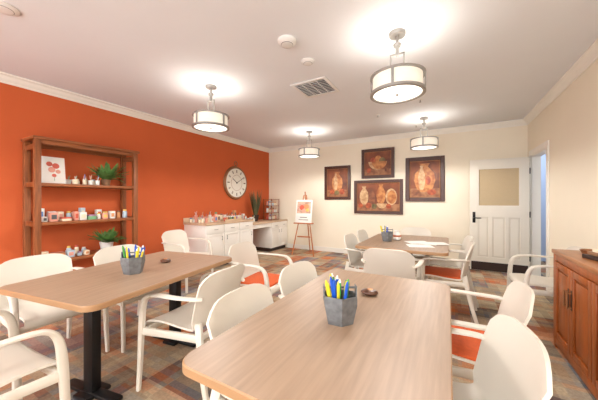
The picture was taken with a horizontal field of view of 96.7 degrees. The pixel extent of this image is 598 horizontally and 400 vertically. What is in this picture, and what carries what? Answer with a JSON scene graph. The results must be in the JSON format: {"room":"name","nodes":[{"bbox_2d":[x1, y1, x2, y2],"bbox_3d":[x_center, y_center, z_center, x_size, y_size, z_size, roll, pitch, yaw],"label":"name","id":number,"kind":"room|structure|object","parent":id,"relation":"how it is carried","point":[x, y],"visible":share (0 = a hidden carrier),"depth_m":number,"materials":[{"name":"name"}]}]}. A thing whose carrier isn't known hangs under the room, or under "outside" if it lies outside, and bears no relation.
{"room":"art studio","nodes":[
{"label":"art studio","id":0,"kind":"room"},
{"bbox_2d":[0,0,20,15],"bbox_3d":[-2.225,-1.440,2.000,0.180,0.020,0.180,0,0,29],"label":"ceiling speaker","id":1,"kind":"object","parent":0,"point":[5,8],"depth_m":2.01},
{"bbox_2d":[0,82,268,269],"bbox_3d":[-2.944,-0.075,4.023,0.120,2.750,8.520,0,0,29],"label":"wall","id":2,"kind":"structure","parent":0,"point":[181,173],"depth_m":4.09,"materials":[{"name":"orange paint"}]},
{"bbox_2d":[0,71,268,152],"bbox_3d":[-2.886,-1.400,3.922,0.080,0.100,8.400,0,0,29],"label":"trim","id":3,"kind":"structure","parent":2,"relation":"attached to","point":[6,78],"depth_m":3.93,"materials":[{"name":"white wood"}]},
{"bbox_2d":[223,161,246,199],"bbox_3d":[-1.511,-0.472,6.384,0.064,0.924,0.800,0,0,29],"label":"wall clock","id":4,"kind":"object","parent":2,"relation":"attached to","point":[234,180],"visible":1,"depth_m":6.33,"materials":[{"name":"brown metal"}]},
{"bbox_2d":[0,247,596,399],"bbox_3d":[0.381,1.350,2.816,7.100,0.100,9.920,0,0,29],"label":"floor","id":5,"kind":"structure","parent":0,"point":[163,378],"depth_m":2.41,"materials":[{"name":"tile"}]},
{"bbox_2d":[0,309,70,399],"bbox_3d":[-1.573,0.889,1.239,0.600,0.832,0.605,0,0,25],"label":"armchair","id":6,"kind":"object","parent":5,"relation":"on","point":[18,360],"visible":1,"depth_m":1.34,"materials":[{"name":"white plastic"}]},
{"bbox_2d":[0,253,109,389],"bbox_3d":[-2.028,0.889,2.151,0.605,0.832,0.600,0,0,25],"label":"armchair","id":7,"kind":"object","parent":5,"relation":"on","point":[34,315],"visible":0.42,"depth_m":2.12,"materials":[{"name":"white plastic"}]},
{"bbox_2d":[21,135,139,260],"bbox_3d":[-2.865,0.285,3.594,0.400,2.030,1.180,0,0,29],"label":"wooden bookshelf","id":8,"kind":"object","parent":5,"relation":"on","point":[35,143],"visible":0.66,"depth_m":3.27,"materials":[{"name":"brown wood"}]},
{"bbox_2d":[41,156,65,183],"bbox_3d":[-3.026,-0.365,3.272,0.058,0.328,0.230,0,0,29],"label":"artwork","id":9,"kind":"object","parent":8,"relation":"in","point":[52,168],"visible":0.94,"depth_m":3.26,"materials":[{"name":"paper"}]},
{"bbox_2d":[41,245,89,256],"bbox_3d":[-3.003,0.665,3.416,0.301,0.110,0.520,0,0,29],"label":"supplies","id":10,"kind":"object","parent":8,"relation":"in","point":[70,253],"visible":0.62,"depth_m":3.44},
{"bbox_2d":[66,174,99,184],"bbox_3d":[-2.900,-0.271,3.591,0.284,0.141,0.346,0,0,29],"label":"supplies","id":11,"kind":"object","parent":8,"relation":"in","point":[84,180],"visible":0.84,"depth_m":3.53},
{"bbox_2d":[41,208,126,221],"bbox_3d":[-2.889,0.182,3.598,0.299,0.156,0.951,0,0,29],"label":"supplies","id":12,"kind":"object","parent":8,"relation":"in","point":[52,216],"visible":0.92,"depth_m":3.46},
{"bbox_2d":[88,226,126,248],"bbox_3d":[-2.688,0.553,3.768,0.350,0.334,0.452,0,0,29],"label":"potted plant","id":13,"kind":"object","parent":8,"relation":"in","point":[107,239],"visible":0.99,"depth_m":3.72,"materials":[{"name":"green plant"}]},
{"bbox_2d":[88,161,128,185],"bbox_3d":[-2.683,-0.384,3.787,0.361,0.368,0.531,0,0,29],"label":"potted plant","id":14,"kind":"object","parent":8,"relation":"in","point":[106,173],"visible":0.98,"depth_m":3.74,"materials":[{"name":"green plant"}]},
{"bbox_2d":[0,251,231,399],"bbox_3d":[-1.270,0.925,2.118,0.900,0.750,1.300,0,0,20],"label":"table","id":15,"kind":"object","parent":5,"relation":"on","point":[89,290],"visible":0.82,"depth_m":1.77,"materials":[{"name":"laminate"}]},
{"bbox_2d":[120,244,144,274],"bbox_3d":[-1.246,0.443,2.001,0.158,0.214,0.144,0,0,-11],"label":"caddy","id":16,"kind":"object","parent":15,"relation":"on","point":[130,264],"visible":1,"depth_m":1.96,"materials":[{"name":"metal"}]},
{"bbox_2d":[160,258,170,262],"bbox_3d":[-1.174,0.531,2.337,0.100,0.038,0.080,0,0,29],"label":"pebble","id":17,"kind":"object","parent":15,"relation":"on","point":[164,260],"visible":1,"depth_m":2.31,"materials":[{"name":"brown stone"}]},
{"bbox_2d":[93,244,168,352],"bbox_3d":[-1.654,0.889,2.651,0.605,0.832,0.600,0,0,23],"label":"armchair","id":18,"kind":"object","parent":5,"relation":"on","point":[108,254],"visible":0.16,"depth_m":2.58,"materials":[{"name":"white plastic"}]},
{"bbox_2d":[162,230,212,292],"bbox_3d":[-1.745,0.889,4.078,0.605,0.832,0.600,0,0,19],"label":"armchair","id":19,"kind":"object","parent":5,"relation":"on","point":[173,240],"visible":0.46,"depth_m":4.17,"materials":[{"name":"white plastic"}]},
{"bbox_2d":[136,263,244,399],"bbox_3d":[-0.723,0.889,1.972,0.605,0.832,0.600,0,0,22],"label":"armchair","id":20,"kind":"object","parent":5,"relation":"on","point":[192,316],"visible":0.82,"depth_m":1.79,"materials":[{"name":"white plastic"}]},
{"bbox_2d":[183,215,287,266],"bbox_3d":[-1.268,0.825,6.204,0.650,0.950,2.805,0,0,29],"label":"cabinet","id":21,"kind":"object","parent":5,"relation":"on","point":[266,235],"depth_m":5.48,"materials":[{"name":"white wood"}]},
{"bbox_2d":[190,210,240,222],"bbox_3d":[-1.703,0.331,5.634,0.329,0.219,1.264,0,0,29],"label":"supplies","id":22,"kind":"object","parent":21,"relation":"on","point":[216,217],"visible":0.73,"depth_m":5.34},
{"bbox_2d":[220,215,241,221],"bbox_3d":[-1.404,0.385,5.555,0.140,0.110,0.500,0,0,29],"label":"paint tray","id":23,"kind":"object","parent":21,"relation":"on","point":[226,218],"visible":1,"depth_m":5.47,"materials":[{"name":"brown wood"}]},
{"bbox_2d":[238,214,254,221],"bbox_3d":[-1.268,0.432,6.395,0.317,0.196,0.335,0,0,29],"label":"supplies","id":24,"kind":"object","parent":21,"relation":"on","point":[243,216],"visible":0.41,"depth_m":6.45},
{"bbox_2d":[249,189,261,220],"bbox_3d":[-1.086,0.128,6.665,0.380,0.804,0.323,0,0,12],"label":"grass plant","id":25,"kind":"object","parent":21,"relation":"on","point":[255,205],"visible":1,"depth_m":6.60,"materials":[{"name":"green plant"}]},
{"bbox_2d":[263,199,278,219],"bbox_3d":[-0.738,0.250,7.128,0.255,0.560,0.375,0,0,29],"label":"display rack","id":26,"kind":"object","parent":21,"relation":"on","point":[271,210],"visible":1,"depth_m":7.03,"materials":[{"name":"brown metal"}]},
{"bbox_2d":[206,284,273,399],"bbox_3d":[-0.104,0.889,1.286,0.605,0.832,0.600,0,0,27],"label":"armchair","id":27,"kind":"object","parent":5,"relation":"on","point":[241,303],"visible":0.16,"depth_m":1.36,"materials":[{"name":"white plastic"}]},
{"bbox_2d":[228,242,292,294],"bbox_3d":[-0.427,0.889,2.832,0.605,0.832,0.600,0,0,23],"label":"armchair","id":28,"kind":"object","parent":5,"relation":"on","point":[245,253],"visible":0.61,"depth_m":2.88,"materials":[{"name":"white plastic"}]},
{"bbox_2d":[278,261,317,298],"bbox_3d":[0.175,0.889,1.842,0.605,0.832,0.600,0,0,31],"label":"armchair","id":29,"kind":"object","parent":5,"relation":"on","point":[292,277],"visible":0.16,"depth_m":1.96,"materials":[{"name":"white plastic"}]},
{"bbox_2d":[291,192,313,256],"bbox_3d":[0.183,0.551,6.438,0.567,1.505,0.567,0,0,21],"label":"easel","id":30,"kind":"object","parent":5,"relation":"on","point":[303,207],"visible":1,"depth_m":6.25,"materials":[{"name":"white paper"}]},
{"bbox_2d":[182,269,452,399],"bbox_3d":[0.280,0.925,1.323,0.830,0.750,1.420,0,0,29],"label":"table","id":31,"kind":"object","parent":5,"relation":"on","point":[398,343],"visible":0.91,"depth_m":0.97,"materials":[{"name":"laminate"}]},
{"bbox_2d":[323,273,356,326],"bbox_3d":[0.185,0.445,1.204,0.152,0.211,0.144,0,0,1],"label":"caddy","id":32,"kind":"object","parent":31,"relation":"on","point":[340,304],"visible":1,"depth_m":1.16,"materials":[{"name":"metal"}]},
{"bbox_2d":[361,288,377,295],"bbox_3d":[0.407,0.531,1.538,0.100,0.038,0.080,0,0,29],"label":"pebble","id":33,"kind":"object","parent":31,"relation":"on","point":[366,291],"visible":1,"depth_m":1.51,"materials":[{"name":"brown stone"}]},
{"bbox_2d":[344,234,364,272],"bbox_3d":[0.890,0.889,3.539,0.605,0.832,0.600,0,0,29],"label":"armchair","id":34,"kind":"object","parent":5,"relation":"on","point":[350,240],"visible":0.48,"depth_m":3.58,"materials":[{"name":"white plastic"}]},
{"bbox_2d":[357,229,368,269],"bbox_3d":[1.175,0.889,4.067,0.605,0.832,0.600,0,0,29],"label":"armchair","id":35,"kind":"object","parent":5,"relation":"on","point":[362,235],"visible":0.22,"depth_m":4.21,"materials":[{"name":"white plastic"}]},
{"bbox_2d":[361,248,424,280],"bbox_3d":[0.970,0.889,2.780,0.600,0.832,0.605,0,0,29],"label":"armchair","id":36,"kind":"object","parent":5,"relation":"on","point":[387,262],"visible":0.39,"depth_m":2.57,"materials":[{"name":"white plastic"}]},
{"bbox_2d":[355,234,448,255],"bbox_3d":[1.430,0.925,3.556,1.000,0.750,1.350,0,0,29],"label":"table","id":37,"kind":"object","parent":5,"relation":"on","point":[376,241],"visible":0.38,"depth_m":3.21,"materials":[{"name":"laminate"}]},
{"bbox_2d":[380,225,392,241],"bbox_3d":[1.177,0.443,3.561,0.165,0.214,0.130,0,0,38],"label":"caddy","id":38,"kind":"object","parent":37,"relation":"on","point":[387,236],"visible":1,"depth_m":3.52,"materials":[{"name":"metal"}]},
{"bbox_2d":[393,230,400,239],"bbox_3d":[1.350,0.485,3.659,0.113,0.130,0.113,0,0,29],"label":"ceramic vase","id":39,"kind":"object","parent":37,"relation":"on","point":[397,236],"visible":0.97,"depth_m":3.62,"materials":[{"name":"ceramic"}]},
{"bbox_2d":[404,241,448,247],"bbox_3d":[1.591,0.547,3.307,0.515,0.006,0.506,0,0,11],"label":"paper sheets","id":40,"kind":"object","parent":37,"relation":"on","point":[412,243],"visible":1,"depth_m":3.28,"materials":[{"name":"white paper"}]},
{"bbox_2d":[400,227,432,278],"bbox_3d":[1.902,0.889,4.394,0.600,0.832,0.605,0,0,29],"label":"armchair","id":41,"kind":"object","parent":5,"relation":"on","point":[417,231],"visible":0.18,"depth_m":4.57,"materials":[{"name":"white plastic"}]},
{"bbox_2d":[416,242,478,323],"bbox_3d":[1.702,0.889,3.057,0.605,0.832,0.600,0,0,31],"label":"armchair","id":42,"kind":"object","parent":5,"relation":"on","point":[446,273],"visible":0.8,"depth_m":2.88,"materials":[{"name":"white plastic"}]},
{"bbox_2d":[425,235,478,307],"bbox_3d":[2.015,0.889,3.572,0.605,0.832,0.600,0,0,25],"label":"armchair","id":43,"kind":"object","parent":5,"relation":"on","point":[455,264],"visible":0.36,"depth_m":3.52,"materials":[{"name":"white plastic"}]},
{"bbox_2d":[451,281,534,379],"bbox_3d":[1.020,0.889,1.560,0.605,0.832,0.600,0,0,29],"label":"armchair","id":44,"kind":"object","parent":5,"relation":"on","point":[517,301],"visible":0.2,"depth_m":1.49,"materials":[{"name":"white plastic"}]},
{"bbox_2d":[451,314,552,399],"bbox_3d":[0.593,0.889,1.048,0.605,0.832,0.600,0,0,20],"label":"armchair","id":45,"kind":"object","parent":5,"relation":"on","point":[512,363],"visible":0.55,"depth_m":1.05,"materials":[{"name":"white plastic"}]},
{"bbox_2d":[506,246,585,295],"bbox_3d":[2.574,0.889,2.730,0.605,0.832,0.600,0,0,25],"label":"armchair","id":46,"kind":"object","parent":5,"relation":"on","point":[527,278],"visible":0.33,"depth_m":2.78,"materials":[{"name":"white plastic"}]},
{"bbox_2d":[552,249,597,399],"bbox_3d":[2.073,0.870,1.644,0.442,0.860,1.540,0,0,29],"label":"credenza","id":47,"kind":"object","parent":5,"relation":"on","point":[575,277],"visible":0.99,"depth_m":1.95,"materials":[{"name":"brown wood"}]},
{"bbox_2d":[579,249,591,253],"bbox_3d":[2.391,0.425,2.165,0.150,0.030,0.150,0,0,29],"label":"dish","id":48,"kind":"object","parent":47,"relation":"on","point":[584,251],"visible":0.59,"depth_m":2.21,"materials":[{"name":"brown wood"}]},
{"bbox_2d":[582,249,597,260],"bbox_3d":[2.215,0.400,1.907,0.160,0.080,0.220,0,0,12],"label":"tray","id":49,"kind":"object","parent":47,"relation":"on","point":[592,255],"visible":1,"depth_m":1.96,"materials":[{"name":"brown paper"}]},
{"bbox_2d":[0,0,597,148],"bbox_3d":[0.381,-1.500,2.816,7.100,0.100,9.920,0,0,29],"label":"ceiling","id":50,"kind":"structure","parent":0,"point":[484,61],"depth_m":2.67,"materials":[{"name":"paint"}]},
{"bbox_2d":[192,84,228,132],"bbox_3d":[-1.122,-1.177,3.387,0.456,0.545,0.456,0,0,29],"label":"pendant lamp","id":51,"kind":"object","parent":50,"relation":"hanging from","point":[211,121],"visible":1,"depth_m":3.28,"materials":[{"name":"silver metal"}]},
{"bbox_2d":[278,35,295,48],"bbox_3d":[-0.109,-1.427,2.414,0.170,0.045,0.170,0,0,29],"label":"smoke detector","id":52,"kind":"object","parent":50,"relation":"attached to","point":[285,41],"visible":1,"depth_m":2.37,"materials":[{"name":"white plastic"}]},
{"bbox_2d":[301,57,314,65],"bbox_3d":[0.092,-1.435,2.772,0.140,0.030,0.140,0,0,29],"label":"smoke detector","id":53,"kind":"object","parent":50,"relation":"attached to","point":[307,61],"visible":1,"depth_m":2.74,"materials":[{"name":"white plastic"}]},
{"bbox_2d":[298,131,319,157],"bbox_3d":[0.215,-1.177,5.618,0.456,0.545,0.456,0,0,29],"label":"pendant lamp","id":54,"kind":"object","parent":50,"relation":"hanging from","point":[305,152],"visible":1,"depth_m":5.47,"materials":[{"name":"silver metal"}]},
{"bbox_2d":[290,76,339,97],"bbox_3d":[0.215,-1.441,3.437,0.480,0.018,0.480,0,0,29],"label":"ceiling vent","id":55,"kind":"object","parent":50,"relation":"in","point":[320,86],"visible":1,"depth_m":3.42,"materials":[{"name":"white plastic"}]},
{"bbox_2d":[370,28,425,103],"bbox_3d":[0.853,-1.177,2.308,0.456,0.545,0.456,0,0,29],"label":"pendant lamp","id":56,"kind":"object","parent":50,"relation":"hanging from","point":[401,82],"visible":1,"depth_m":2.21,"materials":[{"name":"silver metal"}]},
{"bbox_2d":[410,116,438,150],"bbox_3d":[2.202,-1.177,4.682,0.456,0.545,0.456,0,0,29],"label":"pendant lamp","id":57,"kind":"object","parent":50,"relation":"hanging from","point":[427,142],"visible":1,"depth_m":4.58,"materials":[{"name":"silver metal"}]},
{"bbox_2d":[269,125,527,258],"bbox_3d":[1.662,-0.075,6.249,5.720,2.750,0.120,0,0,29],"label":"wall","id":58,"kind":"structure","parent":0,"point":[291,176],"depth_m":5.98,"materials":[{"name":"beige paint"}]},
{"bbox_2d":[324,165,350,199],"bbox_3d":[0.944,-0.425,6.564,0.680,0.830,0.035,0,0,29],"label":"framed painting","id":59,"kind":"object","parent":58,"relation":"attached to","point":[337,179],"visible":1,"depth_m":6.55,"materials":[{"name":"brown wood"}]},
{"bbox_2d":[361,147,394,178],"bbox_3d":[1.797,-0.840,6.082,0.740,0.680,0.035,0,0,29],"label":"framed painting","id":60,"kind":"object","parent":58,"relation":"attached to","point":[378,162],"visible":1,"depth_m":6.07,"materials":[{"name":"brown wood"}]},
{"bbox_2d":[354,179,402,214],"bbox_3d":[1.797,-0.070,6.082,1.100,0.780,0.035,0,0,29],"label":"framed painting","id":61,"kind":"object","parent":58,"relation":"attached to","point":[370,196],"visible":1,"depth_m":6.06,"materials":[{"name":"brown wood"}]},
{"bbox_2d":[287,243,469,265],"bbox_3d":[1.903,1.245,6.036,5.090,0.110,0.015,0,0,29],"label":"baseboard","id":62,"kind":"structure","parent":58,"relation":"attached to","point":[298,246],"depth_m":6.79,"materials":[{"name":"white wood"}]},
{"bbox_2d":[269,119,526,152],"bbox_3d":[1.613,-1.400,6.162,5.720,0.100,0.080,0,0,29],"label":"trim","id":63,"kind":"structure","parent":58,"relation":"attached to","point":[520,122],"depth_m":5.69,"materials":[{"name":"white wood"}]},
{"bbox_2d":[405,155,444,200],"bbox_3d":[2.647,-0.440,5.604,0.750,0.940,0.035,0,0,29],"label":"framed painting","id":64,"kind":"object","parent":58,"relation":"attached to","point":[424,176],"visible":1,"depth_m":5.59,"materials":[{"name":"brown wood"}]},
{"bbox_2d":[528,59,597,276],"bbox_3d":[2.955,-0.075,1.434,1.260,2.750,9.800,0,0,29],"label":"wall","id":65,"kind":"structure","parent":0,"point":[570,122],"depth_m":3.08,"materials":[{"name":"beige paint"}]},
{"bbox_2d":[470,157,530,273],"bbox_3d":[3.571,0.275,4.746,0.872,2.030,0.104,0,0,29],"label":"door","id":66,"kind":"structure","parent":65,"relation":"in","point":[500,214],"depth_m":4.75,"materials":[{"name":"paint"}]},
{"bbox_2d":[529,140,549,290],"bbox_3d":[3.834,0.225,4.176,0.140,2.150,1.040,0,0,29],"label":"trim","id":67,"kind":"structure","parent":65,"relation":"attached to","point":[544,148],"depth_m":4.52,"materials":[{"name":"white wood"}]},
{"bbox_2d":[523,38,597,124],"bbox_3d":[2.027,-1.400,1.153,0.080,0.100,8.400,0,0,29],"label":"trim","id":68,"kind":"structure","parent":65,"relation":"attached to","point":[590,55],"depth_m":3.08,"materials":[{"name":"white wood"}]}
]}

